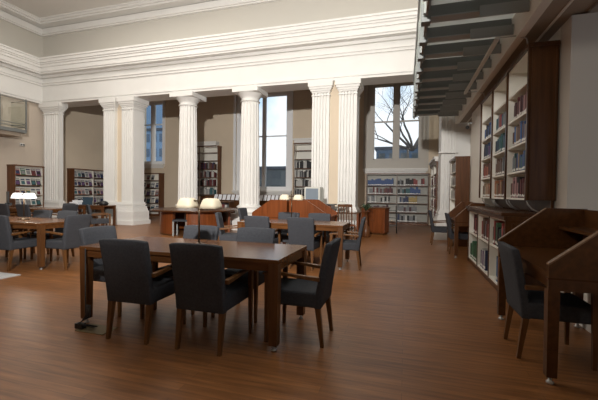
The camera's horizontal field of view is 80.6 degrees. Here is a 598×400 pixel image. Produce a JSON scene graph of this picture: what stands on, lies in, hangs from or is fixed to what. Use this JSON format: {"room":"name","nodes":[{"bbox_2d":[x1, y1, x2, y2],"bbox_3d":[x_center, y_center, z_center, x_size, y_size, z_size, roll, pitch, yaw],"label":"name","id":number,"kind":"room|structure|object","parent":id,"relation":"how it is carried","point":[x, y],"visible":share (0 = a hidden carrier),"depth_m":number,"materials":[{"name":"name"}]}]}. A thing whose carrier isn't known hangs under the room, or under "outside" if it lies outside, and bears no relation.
{"room":"library","nodes":[
{"label":"library","id":0,"kind":"room"},
{"bbox_2d":[0,95,103,203],"bbox_3d":[-12.530,-2.307,9.750,0.300,6.500,21.500,1,1,17],"label":"wall","id":1,"kind":"structure","parent":0,"point":[32,153],"depth_m":14.91,"materials":[{"name":"grey paint"}]},
{"bbox_2d":[0,95,26,136],"bbox_3d":[-11.344,-3.092,11.694,0.820,1.420,3.970,1,1,17],"label":"balcony","id":2,"kind":"object","parent":1,"relation":"attached to","point":[4,131],"visible":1,"depth_m":13.13,"materials":[{"name":"grey metal"}]},
{"bbox_2d":[0,43,44,103],"bbox_3d":[-12.795,-4.697,7.075,0.750,1.680,16.300,1,1,17],"label":"trim","id":3,"kind":"structure","parent":1,"relation":"attached to","point":[21,78],"depth_m":13.65,"materials":[{"name":"beige paint"}]},
{"bbox_2d":[4,0,138,17],"bbox_3d":[-3.922,-7.069,4.568,19.400,0.150,16.700,1,1,17],"label":"ceiling","id":4,"kind":"structure","parent":0,"point":[39,8],"depth_m":13.09,"materials":[{"name":"white paint"}]},
{"bbox_2d":[0,0,423,57],"bbox_3d":[-5.284,-6.146,5.046,16.750,1.750,16.800,1,1,17],"label":"cornice","id":5,"kind":"structure","parent":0,"point":[284,12],"depth_m":12.60,"materials":[{"name":"paint"}]},
{"bbox_2d":[0,0,281,36],"bbox_3d":[-5.218,-6.773,4.703,16.450,0.500,16.200,1,1,17],"label":"trim","id":6,"kind":"structure","parent":5,"relation":"attached to","point":[141,10],"depth_m":13.22,"materials":[{"name":"beige paint"}]},
{"bbox_2d":[39,8,419,107],"bbox_3d":[-2.843,-4.678,12.404,16.271,1.680,1.250,1,1,17],"label":"entablature","id":7,"kind":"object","parent":5,"relation":"attached to","point":[377,48],"depth_m":11.82,"materials":[{"name":"beige paint"}]},
{"bbox_2d":[144,90,438,224],"bbox_3d":[-1.695,-2.324,17.449,16.600,6.500,0.500,1,1,17],"label":"wall","id":8,"kind":"structure","parent":0,"point":[215,115],"depth_m":17.79,"materials":[{"name":"beige paint"}]},
{"bbox_2d":[144,100,164,167],"bbox_3d":[-7.966,-3.578,19.092,1.760,3.720,0.460,1,1,17],"label":"window","id":9,"kind":"structure","parent":8,"relation":"in","point":[153,163],"depth_m":19.12,"materials":[{"name":"white paint"}]},
{"bbox_2d":[231,91,292,194],"bbox_3d":[-1.776,-2.786,17.237,3.110,5.070,0.460,1,1,17],"label":"window","id":10,"kind":"structure","parent":8,"relation":"in","point":[263,190],"depth_m":17.26,"materials":[{"name":"white paint"}]},
{"bbox_2d":[363,82,428,173],"bbox_3d":[4.218,-3.218,15.421,2.760,4.120,0.460,1,1,17],"label":"window","id":11,"kind":"structure","parent":8,"relation":"in","point":[396,164],"depth_m":15.49,"materials":[{"name":"beige paint"}]},
{"bbox_2d":[0,216,597,399],"bbox_3d":[-3.277,1.188,7.224,19.400,0.150,21.900,1,1,17],"label":"floor","id":12,"kind":"structure","parent":0,"point":[416,320],"depth_m":3.04,"materials":[{"name":"brown wood"}]},
{"bbox_2d":[0,272,20,278],"bbox_3d":[-5.437,1.127,4.835,2.040,0.012,1.680,1,1,17],"label":"floor mat","id":13,"kind":"object","parent":12,"relation":"on","point":[2,275],"visible":1,"depth_m":5.27,"materials":[{"name":"grey"}]},
{"bbox_2d":[0,204,27,231],"bbox_3d":[-8.356,0.542,10.259,0.516,0.890,0.612,1,1,17],"label":"armchair","id":14,"kind":"object","parent":12,"relation":"on","point":[4,208],"visible":0.43,"depth_m":9.98,"materials":[{"name":"grey fabric"}]},
{"bbox_2d":[0,215,36,270],"bbox_3d":[-4.725,0.677,5.854,0.516,0.890,0.612,1,1,17],"label":"armchair","id":15,"kind":"object","parent":12,"relation":"on","point":[7,242],"visible":0.82,"depth_m":5.62,"materials":[{"name":"grey fabric"}]},
{"bbox_2d":[15,204,32,230],"bbox_3d":[-7.590,0.556,10.028,0.516,0.890,0.612,1,1,17],"label":"armchair","id":16,"kind":"object","parent":12,"relation":"on","point":[19,207],"visible":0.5,"depth_m":9.76,"materials":[{"name":"grey fabric"}]},
{"bbox_2d":[7,164,43,216],"bbox_3d":[-10.880,-0.248,14.071,0.420,2.250,1.170,1,1,17],"label":"magazine rack","id":17,"kind":"object","parent":12,"relation":"on","point":[11,168],"visible":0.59,"depth_m":13.91,"materials":[{"name":"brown wood"}]},
{"bbox_2d":[20,168,25,174],"bbox_3d":[-10.823,-1.120,13.826,0.078,0.263,0.175,1,1,17],"label":"magazine","id":18,"kind":"object","parent":17,"relation":"on","point":[22,170],"visible":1,"depth_m":13.82,"materials":[{"name":"green paper"}]},
{"bbox_2d":[20,178,25,184],"bbox_3d":[-10.828,-0.720,13.834,0.078,0.263,0.175,1,1,17],"label":"magazine","id":19,"kind":"object","parent":17,"relation":"on","point":[22,180],"visible":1,"depth_m":13.83,"materials":[{"name":"white paper"}]},
{"bbox_2d":[5,210,52,258],"bbox_3d":[-5.286,0.648,6.935,0.516,0.890,0.612,1,1,17],"label":"armchair","id":20,"kind":"object","parent":12,"relation":"on","point":[37,213],"visible":0.23,"depth_m":7.09,"materials":[{"name":"grey fabric"}]},
{"bbox_2d":[9,207,61,212],"bbox_3d":[-7.824,0.612,10.467,1.970,0.755,0.870,1,1,17],"label":"table","id":21,"kind":"object","parent":12,"relation":"on","point":[12,209],"visible":0.09,"depth_m":10.14,"materials":[{"name":"brown wood"}]},
{"bbox_2d":[8,216,64,269],"bbox_3d":[-4.984,0.730,6.384,1.970,0.755,0.870,1,1,17],"label":"table","id":22,"kind":"object","parent":12,"relation":"on","point":[40,224],"visible":0.43,"depth_m":5.79,"materials":[{"name":"brown wood"}]},
{"bbox_2d":[11,192,36,219],"bbox_3d":[-4.989,0.102,6.396,0.470,0.500,0.200,1,1,17],"label":"table lamp","id":23,"kind":"object","parent":22,"relation":"on","point":[23,195],"visible":1,"depth_m":6.35,"materials":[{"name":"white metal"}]},
{"bbox_2d":[39,102,67,217],"bbox_3d":[-10.202,-1.551,14.660,1.190,4.850,0.520,1,1,17],"label":"pilaster","id":24,"kind":"object","parent":12,"relation":"on","point":[53,112],"visible":0.83,"depth_m":14.55,"materials":[{"name":"beige paint"}]},
{"bbox_2d":[30,210,77,260],"bbox_3d":[-4.664,0.660,6.748,0.516,0.890,0.612,1,1,17],"label":"armchair","id":25,"kind":"object","parent":12,"relation":"on","point":[61,214],"visible":0.34,"depth_m":6.76,"materials":[{"name":"grey fabric"}]},
{"bbox_2d":[52,204,77,215],"bbox_3d":[-6.769,0.564,10.148,0.612,0.890,0.516,1,1,17],"label":"armchair","id":26,"kind":"object","parent":12,"relation":"on","point":[70,207],"visible":0.16,"depth_m":10.03,"materials":[{"name":"grey fabric"}]},
{"bbox_2d":[45,214,91,269],"bbox_3d":[-3.942,0.684,5.985,0.612,0.890,0.516,1,1,17],"label":"armchair","id":27,"kind":"object","parent":12,"relation":"on","point":[70,239],"visible":0.6,"depth_m":5.80,"materials":[{"name":"grey fabric"}]},
{"bbox_2d":[67,168,102,216],"bbox_3d":[-10.007,-0.310,16.961,0.420,2.280,2.180,1,1,17],"label":"magazine rack","id":28,"kind":"object","parent":12,"relation":"on","point":[71,178],"visible":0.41,"depth_m":16.38,"materials":[{"name":"brown wood"}]},
{"bbox_2d":[74,249,117,334],"bbox_3d":[-1.906,0.839,3.295,0.360,0.741,0.180,1,1,17],"label":"socket","id":29,"kind":"object","parent":12,"relation":"on","point":[91,328],"visible":1,"depth_m":3.29,"materials":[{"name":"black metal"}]},
{"bbox_2d":[78,205,115,225],"bbox_3d":[-7.610,0.565,12.909,1.700,0.755,0.600,1,1,17],"label":"desk","id":30,"kind":"object","parent":12,"relation":"on","point":[110,209],"visible":0.59,"depth_m":12.89,"materials":[{"name":"orange wood"}]},
{"bbox_2d":[69,200,82,204],"bbox_3d":[-8.239,0.092,13.044,0.420,0.170,0.290,1,1,17],"label":"paper stack","id":31,"kind":"object","parent":30,"relation":"on","point":[78,202],"visible":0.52,"depth_m":12.94,"materials":[{"name":"white paper"}]},
{"bbox_2d":[79,197,92,204],"bbox_3d":[-7.848,0.037,13.005,0.360,0.290,0.330,1,1,-8],"label":"laptop","id":32,"kind":"object","parent":30,"relation":"on","point":[86,200],"visible":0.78,"depth_m":13.12,"materials":[{"name":"black plastic"}]},
{"bbox_2d":[97,201,108,205],"bbox_3d":[-7.103,0.113,12.719,0.428,0.171,0.317,0,1,-13],"label":"handbag","id":33,"kind":"object","parent":30,"relation":"on","point":[102,203],"visible":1,"depth_m":12.63,"materials":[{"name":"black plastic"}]},
{"bbox_2d":[85,204,110,226],"bbox_3d":[-5.906,0.571,10.371,0.612,0.890,0.516,0,1,-38],"label":"armchair","id":34,"kind":"object","parent":12,"relation":"on","point":[106,220],"visible":0.84,"depth_m":10.23,"materials":[{"name":"grey fabric"}]},
{"bbox_2d":[78,225,152,316],"bbox_3d":[-2.036,0.750,3.938,0.612,0.890,0.516,1,1,17],"label":"armchair","id":35,"kind":"object","parent":12,"relation":"on","point":[88,235],"visible":0.3,"depth_m":3.88,"materials":[{"name":"grey fabric"}]},
{"bbox_2d":[98,96,150,224],"bbox_3d":[-6.887,-1.493,13.880,1.750,4.850,0.940,1,1,17],"label":"pilaster","id":36,"kind":"object","parent":12,"relation":"on","point":[123,119],"visible":0.88,"depth_m":13.62,"materials":[{"name":"beige paint"}]},
{"bbox_2d":[99,239,185,344],"bbox_3d":[-1.424,0.771,3.250,0.516,0.890,0.612,1,1,15],"label":"armchair","id":37,"kind":"object","parent":12,"relation":"on","point":[129,277],"visible":0.84,"depth_m":3.01,"materials":[{"name":"grey fabric"}]},
{"bbox_2d":[144,173,164,215],"bbox_3d":[-7.987,-0.308,18.880,1.530,2.250,0.420,1,1,17],"label":"magazine rack","id":38,"kind":"object","parent":12,"relation":"on","point":[159,177],"visible":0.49,"depth_m":18.72,"materials":[{"name":"brown wood"}]},
{"bbox_2d":[172,219,186,235],"bbox_3d":[-3.459,0.806,10.407,0.440,0.480,0.400,1,1,0],"label":"stool","id":39,"kind":"object","parent":12,"relation":"on","point":[173,220],"visible":0.69,"depth_m":10.22,"materials":[{"name":"grey metal"}]},
{"bbox_2d":[153,225,218,314],"bbox_3d":[-1.268,0.757,4.053,0.516,0.890,0.612,1,1,17],"label":"armchair","id":40,"kind":"object","parent":12,"relation":"on","point":[207,232],"visible":0.17,"depth_m":4.24,"materials":[{"name":"grey fabric"}]},
{"bbox_2d":[169,91,205,205],"bbox_3d":[-4.118,-1.442,13.087,1.120,4.850,1.000,1,1,17],"label":"round column","id":41,"kind":"structure","parent":12,"relation":"on","point":[188,100],"depth_m":12.81,"materials":[{"name":"beige paint"}]},
{"bbox_2d":[79,236,306,350],"bbox_3d":[-1.032,0.838,3.558,2.060,0.755,0.870,1,1,17],"label":"table","id":42,"kind":"object","parent":12,"relation":"on","point":[270,257],"visible":0.73,"depth_m":3.28,"materials":[{"name":"brown wood"}]},
{"bbox_2d":[176,196,221,243],"bbox_3d":[-1.004,0.211,3.545,0.470,0.500,0.200,1,1,17],"label":"table lamp","id":43,"kind":"object","parent":42,"relation":"on","point":[207,203],"visible":0.89,"depth_m":3.49,"materials":[{"name":"brown metal"}]},
{"bbox_2d":[151,207,237,235],"bbox_3d":[-3.293,0.653,11.294,2.677,0.755,2.677,0,1,-25],"label":"desk","id":44,"kind":"object","parent":12,"relation":"on","point":[167,214],"visible":0.67,"depth_m":10.45,"materials":[{"name":"brown wood"}]},
{"bbox_2d":[197,141,221,203],"bbox_3d":[-5.021,-1.037,17.994,2.205,3.820,0.360,1,1,17],"label":"bookcase","id":45,"kind":"object","parent":12,"relation":"on","point":[207,151],"visible":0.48,"depth_m":17.84,"materials":[{"name":"brown wood"}]},
{"bbox_2d":[169,243,253,356],"bbox_3d":[-0.749,0.784,3.058,0.516,0.890,0.612,1,1,17],"label":"armchair","id":46,"kind":"object","parent":12,"relation":"on","point":[200,283],"visible":0.91,"depth_m":2.82,"materials":[{"name":"grey fabric"}]},
{"bbox_2d":[215,212,236,240],"bbox_3d":[-1.357,0.695,7.094,0.612,0.890,0.516,1,1,-3],"label":"armchair","id":47,"kind":"object","parent":12,"relation":"on","point":[223,236],"visible":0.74,"depth_m":6.87,"materials":[{"name":"grey fabric"}]},
{"bbox_2d":[214,194,238,212],"bbox_3d":[-3.224,0.326,16.528,1.550,1.200,0.430,1,1,17],"label":"stand","id":48,"kind":"object","parent":12,"relation":"on","point":[236,202],"visible":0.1,"depth_m":16.30,"materials":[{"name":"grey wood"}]},
{"bbox_2d":[220,201,233,212],"bbox_3d":[-3.323,0.506,14.477,1.280,0.920,0.370,1,1,17],"label":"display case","id":49,"kind":"object","parent":12,"relation":"on","point":[230,204],"visible":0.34,"depth_m":14.26,"materials":[{"name":"brown wood"}]},
{"bbox_2d":[211,227,274,322],"bbox_3d":[-0.579,0.770,3.845,0.516,0.890,0.612,1,1,17],"label":"armchair","id":50,"kind":"object","parent":12,"relation":"on","point":[244,234],"visible":0.29,"depth_m":4.00,"materials":[{"name":"grey fabric"}]},
{"bbox_2d":[238,208,247,220],"bbox_3d":[-1.235,0.654,9.187,0.612,0.890,0.516,1,1,15],"label":"armchair","id":51,"kind":"object","parent":12,"relation":"on","point":[242,212],"visible":0.27,"depth_m":9.14,"materials":[{"name":"grey fabric"}]},
{"bbox_2d":[230,86,267,229],"bbox_3d":[-1.725,-1.397,12.365,1.120,4.850,1.000,1,1,17],"label":"round column","id":52,"kind":"structure","parent":12,"relation":"on","point":[250,96],"depth_m":12.08,"materials":[{"name":"beige paint"}]},
{"bbox_2d":[244,216,280,243],"bbox_3d":[-0.670,0.717,6.417,0.516,0.890,0.612,1,1,17],"label":"armchair","id":53,"kind":"object","parent":12,"relation":"on","point":[250,221],"visible":0.34,"depth_m":6.15,"materials":[{"name":"grey fabric"}]},
{"bbox_2d":[259,195,279,205],"bbox_3d":[-1.213,0.363,15.922,1.500,1.200,0.430,1,1,17],"label":"stand","id":54,"kind":"object","parent":12,"relation":"on","point":[262,202],"visible":0.03,"depth_m":15.84,"materials":[{"name":"metal"}]},
{"bbox_2d":[252,199,292,243],"bbox_3d":[-0.557,0.544,9.109,0.904,1.130,1.208,1,1,17],"label":"study carrel","id":55,"kind":"object","parent":12,"relation":"on","point":[271,208],"visible":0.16,"depth_m":8.50,"materials":[{"name":"red wood"}]},
{"bbox_2d":[275,212,299,242],"bbox_3d":[-0.292,0.707,7.184,0.516,0.890,0.612,1,1,17],"label":"armchair","id":56,"kind":"object","parent":12,"relation":"on","point":[281,215],"visible":0.21,"depth_m":7.37,"materials":[{"name":"grey fabric"}]},
{"bbox_2d":[237,219,350,269],"bbox_3d":[-0.081,0.787,6.660,1.970,0.755,0.870,1,1,17],"label":"table","id":57,"kind":"object","parent":12,"relation":"on","point":[338,226],"visible":0.51,"depth_m":6.27,"materials":[{"name":"brown wood"}]},
{"bbox_2d":[279,194,303,216],"bbox_3d":[-0.141,0.144,6.679,0.470,0.530,0.200,1,1,17],"label":"table lamp","id":58,"kind":"object","parent":57,"relation":"on","point":[282,197],"visible":0.79,"depth_m":6.63,"materials":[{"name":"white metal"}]},
{"bbox_2d":[263,238,340,347],"bbox_3d":[0.048,0.791,3.216,0.612,0.890,0.516,1,1,17],"label":"armchair","id":59,"kind":"object","parent":12,"relation":"on","point":[314,292],"visible":0.88,"depth_m":3.03,"materials":[{"name":"grey fabric"}]},
{"bbox_2d":[293,138,311,197],"bbox_3d":[0.771,-0.928,16.247,2.165,3.820,0.360,1,1,17],"label":"bookcase","id":60,"kind":"object","parent":12,"relation":"on","point":[302,147],"visible":0.19,"depth_m":16.45,"materials":[{"name":"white wood"}]},
{"bbox_2d":[287,217,322,270],"bbox_3d":[0.096,0.732,6.186,0.516,0.890,0.612,1,1,17],"label":"armchair","id":61,"kind":"object","parent":12,"relation":"on","point":[300,229],"visible":0.83,"depth_m":5.94,"materials":[{"name":"grey fabric"}]},
{"bbox_2d":[289,199,337,237],"bbox_3d":[0.385,0.562,8.825,0.944,1.130,1.208,1,1,17],"label":"study carrel","id":62,"kind":"object","parent":12,"relation":"on","point":[304,207],"visible":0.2,"depth_m":8.33,"materials":[{"name":"red wood"}]},
{"bbox_2d":[304,187,323,201],"bbox_3d":[0.470,-0.129,9.925,0.483,0.470,0.491,1,1,29],"label":"computer monitor","id":63,"kind":"object","parent":62,"relation":"on","point":[316,193],"visible":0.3,"depth_m":9.71,"materials":[{"name":"grey plastic"}]},
{"bbox_2d":[308,213,330,255],"bbox_3d":[0.340,0.719,6.994,0.516,0.890,0.612,1,1,17],"label":"armchair","id":64,"kind":"object","parent":12,"relation":"on","point":[317,216],"visible":0.27,"depth_m":7.17,"materials":[{"name":"grey fabric"}]},
{"bbox_2d":[326,204,336,240],"bbox_3d":[0.595,0.608,9.912,0.840,1.000,0.640,1,1,17],"label":"countertop","id":65,"kind":"structure","parent":12,"relation":"on","point":[332,206],"depth_m":9.58,"materials":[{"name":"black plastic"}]},
{"bbox_2d":[308,77,363,234],"bbox_3d":[1.174,-1.341,11.450,1.770,4.850,0.940,1,1,17],"label":"pilaster","id":66,"kind":"object","parent":12,"relation":"on","point":[335,105],"visible":0.7,"depth_m":11.20,"materials":[{"name":"beige paint"}]},
{"bbox_2d":[337,204,355,239],"bbox_3d":[1.292,0.623,9.629,0.420,1.000,0.485,1,1,-3],"label":"chair","id":67,"kind":"object","parent":12,"relation":"on","point":[339,205],"visible":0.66,"depth_m":9.82,"materials":[{"name":"red wood"}]},
{"bbox_2d":[329,217,365,269],"bbox_3d":[0.865,0.741,6.234,0.612,0.890,0.516,1,1,13],"label":"armchair","id":68,"kind":"object","parent":12,"relation":"on","point":[354,245],"visible":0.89,"depth_m":6.00,"materials":[{"name":"grey fabric"}]},
{"bbox_2d":[337,212,360,238],"bbox_3d":[1.348,0.733,10.407,0.900,0.750,0.600,1,1,17],"label":"table","id":69,"kind":"object","parent":12,"relation":"on","point":[358,214],"visible":0.34,"depth_m":10.03,"materials":[{"name":"brown wood"}]},
{"bbox_2d":[335,202,347,211],"bbox_3d":[1.243,0.205,10.443,0.400,0.300,0.375,1,1,17],"label":"printer","id":70,"kind":"object","parent":69,"relation":"on","point":[336,207],"visible":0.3,"depth_m":10.30,"materials":[{"name":"grey plastic"}]},
{"bbox_2d":[360,203,372,236],"bbox_3d":[2.037,0.605,10.611,0.357,1.015,0.348,0,1,-18],"label":"plant stand","id":71,"kind":"object","parent":12,"relation":"on","point":[366,231],"visible":0.96,"depth_m":10.56,"materials":[{"name":"brown wood"}]},
{"bbox_2d":[361,207,389,234],"bbox_3d":[2.475,0.665,11.470,0.840,0.870,0.490,1,1,33],"label":"base cabinet","id":72,"kind":"object","parent":12,"relation":"on","point":[378,217],"visible":0.83,"depth_m":11.23,"materials":[{"name":"red wood"}]},
{"bbox_2d":[388,206,396,233],"bbox_3d":[3.114,0.652,11.825,0.352,0.905,0.350,1,1,17],"label":"stepladder","id":73,"kind":"object","parent":12,"relation":"on","point":[388,206],"visible":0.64,"depth_m":11.69,"materials":[{"name":"black metal"}]},
{"bbox_2d":[366,173,429,225],"bbox_3d":[4.220,-0.053,15.242,2.630,2.200,0.320,1,1,17],"label":"bookcase","id":74,"kind":"object","parent":12,"relation":"on","point":[422,205],"visible":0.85,"depth_m":15.19,"materials":[{"name":"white wood"}]},
{"bbox_2d":[429,156,437,227],"bbox_3d":[5.020,-0.176,12.899,0.400,2.560,2.700,1,1,17],"label":"bookcase","id":75,"kind":"object","parent":12,"relation":"on","point":[433,163],"visible":0.41,"depth_m":12.87,"materials":[{"name":"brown wood"}]},
{"bbox_2d":[197,161,455,217],"bbox_3d":[-0.095,-0.620,14.864,13.595,2.338,4.844,2,1,34],"label":"books","id":76,"kind":"object","parent":75,"relation":"on","point":[298,164],"visible":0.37,"depth_m":16.36,"materials":[{"name":"multicoloured paper"}]},
{"bbox_2d":[428,210,453,245],"bbox_3d":[3.699,0.716,9.238,0.612,0.890,0.516,1,1,17],"label":"armchair","id":77,"kind":"object","parent":12,"relation":"on","point":[442,229],"visible":0.77,"depth_m":9.08,"materials":[{"name":"grey fabric"}]},
{"bbox_2d":[433,116,470,239],"bbox_3d":[4.536,-1.275,10.530,0.940,4.840,1.120,1,1,17],"label":"pilaster","id":78,"kind":"object","parent":12,"relation":"on","point":[454,139],"visible":0.41,"depth_m":10.21,"materials":[{"name":"beige paint"}]},
{"bbox_2d":[445,213,467,253],"bbox_3d":[3.577,0.742,7.864,0.612,0.890,0.516,1,1,17],"label":"armchair","id":79,"kind":"object","parent":12,"relation":"on","point":[461,235],"visible":0.71,"depth_m":7.71,"materials":[{"name":"grey fabric"}]},
{"bbox_2d":[449,156,469,246],"bbox_3d":[4.262,0.029,9.443,0.350,2.270,1.270,1,1,17],"label":"bookcase","id":80,"kind":"object","parent":12,"relation":"on","point":[462,173],"visible":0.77,"depth_m":8.85,"materials":[{"name":"orange wood"}]},
{"bbox_2d":[447,202,484,257],"bbox_3d":[3.665,0.619,7.836,0.554,1.140,1.368,1,1,17],"label":"study carrel","id":81,"kind":"object","parent":12,"relation":"on","point":[459,215],"visible":0.38,"depth_m":7.26,"materials":[{"name":"orange wood"}]},
{"bbox_2d":[466,206,543,298],"bbox_3d":[3.209,0.684,5.663,0.590,1.085,2.765,1,1,17],"label":"bookcase","id":82,"kind":"object","parent":12,"relation":"on","point":[512,217],"visible":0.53,"depth_m":5.27,"materials":[{"name":"brown wood"}]},
{"bbox_2d":[484,250,487,270],"bbox_3d":[3.053,0.968,5.617,0.169,0.317,0.058,1,1,17],"label":"book","id":83,"kind":"object","parent":82,"relation":"on","point":[486,251],"visible":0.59,"depth_m":5.61,"materials":[{"name":"blue paper"}]},
{"bbox_2d":[493,220,504,244],"bbox_3d":[2.901,0.472,5.064,0.180,0.347,0.058,1,1,17],"label":"book","id":84,"kind":"object","parent":82,"relation":"on","point":[495,221],"visible":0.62,"depth_m":5.07,"materials":[{"name":"red fabric"}]},
{"bbox_2d":[496,223,501,245],"bbox_3d":[2.876,0.485,4.979,0.159,0.323,0.037,1,1,17],"label":"book","id":85,"kind":"object","parent":82,"relation":"on","point":[497,224],"visible":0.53,"depth_m":4.99,"materials":[{"name":"green fabric"}]},
{"bbox_2d":[466,206,536,216],"bbox_3d":[3.216,0.165,5.655,0.590,0.045,2.760,1,1,17],"label":"countertop","id":86,"kind":"structure","parent":82,"relation":"on","point":[495,210],"depth_m":4.93,"materials":[{"name":"brown wood"}]},
{"bbox_2d":[479,40,559,212],"bbox_3d":[3.375,-0.898,5.682,0.330,2.087,2.933,1,1,17],"label":"bookcase","id":87,"kind":"object","parent":82,"relation":"on","point":[535,70],"visible":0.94,"depth_m":4.34,"materials":[{"name":"brown wood"}]},
{"bbox_2d":[464,35,527,96],"bbox_3d":[3.109,-2.041,5.767,0.390,0.192,2.600,1,1,17],"label":"light","id":88,"kind":"object","parent":87,"relation":"attached to","point":[495,41],"visible":0.91,"depth_m":5.26,"materials":[{"name":"silver metal"}]},
{"bbox_2d":[515,177,516,197],"bbox_3d":[3.085,-0.173,4.883,0.161,0.288,0.056,1,1,17],"label":"book","id":89,"kind":"object","parent":87,"relation":"on","point":[515,177],"visible":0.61,"depth_m":4.89,"materials":[{"name":"red paper"}]},
{"bbox_2d":[520,179,521,197],"bbox_3d":[3.030,-0.149,4.668,0.175,0.247,0.038,1,1,17],"label":"book","id":90,"kind":"object","parent":87,"relation":"on","point":[520,179],"visible":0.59,"depth_m":4.69,"materials":[{"name":"red paper"}]},
{"bbox_2d":[518,177,524,197],"bbox_3d":[3.053,-0.169,4.743,0.177,0.284,0.038,1,1,17],"label":"book","id":91,"kind":"object","parent":87,"relation":"on","point":[519,178],"visible":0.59,"depth_m":4.75,"materials":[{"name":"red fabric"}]},
{"bbox_2d":[520,121,522,142],"bbox_3d":[3.059,-0.903,4.699,0.190,0.295,0.037,1,1,17],"label":"book","id":92,"kind":"object","parent":87,"relation":"on","point":[521,121],"visible":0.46,"depth_m":4.72,"materials":[{"name":"blue paper"}]},
{"bbox_2d":[520,95,523,114],"bbox_3d":[3.065,-1.264,4.731,0.167,0.275,0.051,1,1,17],"label":"book","id":93,"kind":"object","parent":87,"relation":"on","point":[521,95],"visible":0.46,"depth_m":4.75,"materials":[{"name":"red paper"}]},
{"bbox_2d":[497,208,597,384],"bbox_3d":[2.275,0.679,2.970,0.774,1.180,1.388,1,1,17],"label":"study carrel","id":94,"kind":"object","parent":12,"relation":"on","point":[558,247],"visible":0.95,"depth_m":2.83,"materials":[{"name":"brown wood"}]},
{"bbox_2d":[559,226,597,235],"bbox_3d":[2.521,0.289,2.890,0.210,0.030,1.310,1,1,17],"label":"shelf","id":95,"kind":"object","parent":94,"relation":"attached to","point":[585,230],"depth_m":3.29,"materials":[{"name":"brown wood"}]},
{"bbox_2d":[497,241,597,370],"bbox_3d":[2.029,0.822,2.942,0.612,0.890,0.516,1,1,17],"label":"armchair","id":96,"kind":"object","parent":12,"relation":"on","point":[522,298],"visible":0.8,"depth_m":2.79,"materials":[{"name":"grey fabric"}]},
{"bbox_3d":[-10.235,0.546,12.082,1.650,0.760,0.800,1,1,17],"label":"desk","id":97,"kind":"object","parent":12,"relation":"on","visible":0},
{"bbox_2d":[5,192,11,204],"bbox_3d":[-9.747,-0.053,11.829,0.180,0.460,0.560,0,2,-43],"label":"computer monitor","id":98,"kind":"object","parent":97,"relation":"on","point":[7,193],"visible":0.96,"depth_m":11.66,"materials":[{"name":"black plastic"}]},
{"bbox_2d":[469,123,471,201],"bbox_3d":[4.927,-0.500,9.814,0.250,3.330,2.250,1,1,17],"label":"wall","id":99,"kind":"structure","parent":0,"point":[471,123],"depth_m":10.02,"materials":[{"name":"beige paint"}]},
{"bbox_2d":[470,28,560,210],"bbox_3d":[3.827,-0.448,6.516,0.450,3.330,4.700,1,1,17],"label":"wall","id":100,"kind":"structure","parent":0,"point":[475,134],"depth_m":8.10,"materials":[{"name":"beige paint"}]},
{"bbox_2d":[556,12,597,292],"bbox_3d":[4.397,-0.384,3.733,2.750,3.330,0.300,1,1,17],"label":"wall","id":101,"kind":"structure","parent":0,"point":[577,146],"depth_m":3.95,"materials":[{"name":"beige paint"}]},
{"bbox_2d":[571,292,590,303],"bbox_3d":[2.320,0.755,1.245,0.250,1.100,5.700,1,1,17],"label":"wall","id":102,"kind":"structure","parent":0,"point":[587,296],"depth_m":3.50,"materials":[{"name":"beige paint"}]},
{"bbox_2d":[579,324,590,332],"bbox_3d":[2.211,1.240,1.416,0.040,0.120,5.950,1,1,17],"label":"baseboard","id":103,"kind":"structure","parent":102,"relation":"attached to","point":[587,327],"depth_m":3.42,"materials":[{"name":"beige paint"}]},
{"bbox_2d":[585,1,597,13],"bbox_3d":[3.091,-2.107,-0.967,2.600,0.270,10.000,1,1,17],"label":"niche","id":104,"kind":"object","parent":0,"point":[594,8],"depth_m":3.83,"materials":[{"name":"beige paint"}]},
{"bbox_3d":[3.341,-4.630,4.296,0.250,4.530,13.300,1,1,17],"label":"wall","id":105,"kind":"structure","parent":0,"visible":0},
{"bbox_2d":[413,0,529,118],"bbox_3d":[2.082,-2.760,4.200,1.167,1.202,12.470,1,1,17],"label":"gallery","id":106,"kind":"object","parent":105,"relation":"attached to","point":[453,37],"visible":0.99,"depth_m":5.38,"materials":[{"name":"grey"}]},
{"bbox_2d":[455,0,597,123],"bbox_3d":[2.965,-2.232,4.031,0.630,0.335,12.500,1,1,17],"label":"trim","id":107,"kind":"structure","parent":105,"relation":"attached to","point":[544,18],"depth_m":4.51,"materials":[{"name":"beige paint"}]},
{"label":"outside","id":108,"kind":"structure","parent":0,"visible":0},
{"bbox_3d":[1.072,0.743,55.579,90.000,0.100,73.000,1,1,17],"label":"ground","id":109,"kind":"structure","parent":108,"visible":0},
{"bbox_2d":[146,128,161,160],"bbox_3d":[-16.117,-4.268,47.626,6.900,9.800,6.400,1,1,17],"label":"building","id":110,"kind":"structure","parent":109,"relation":"on","point":[148,130],"depth_m":45.07,"materials":[{"name":"blue"}]},
{"bbox_2d":[146,105,161,128],"bbox_3d":[-24.741,-7.451,51.221,11.200,15.800,8.400,1,1,17],"label":"sky","id":111,"kind":"structure","parent":109,"relation":"on","point":[158,107],"depth_m":48.87,"materials":[{"name":"blue"}]},
{"bbox_2d":[259,166,285,186],"bbox_3d":[-3.176,-1.545,44.809,16.400,4.800,8.400,1,1,17],"label":"building","id":112,"kind":"structure","parent":109,"relation":"on","point":[275,175],"depth_m":40.44,"materials":[{"name":"grey stone"}]},
{"bbox_2d":[375,146,417,158],"bbox_3d":[13.363,-2.688,45.023,6.900,7.500,6.400,1,1,17],"label":"building","id":113,"kind":"structure","parent":109,"relation":"on","point":[381,152],"depth_m":42.50,"materials":[{"name":"blue"}]},
{"bbox_2d":[375,85,418,157],"bbox_3d":[7.625,-5.261,26.205,10.189,13.267,8.804,0,1,-34],"label":"bare tree","id":114,"kind":"object","parent":109,"relation":"on","point":[410,147],"visible":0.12,"depth_m":25.51,"materials":[{"name":"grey plant"}]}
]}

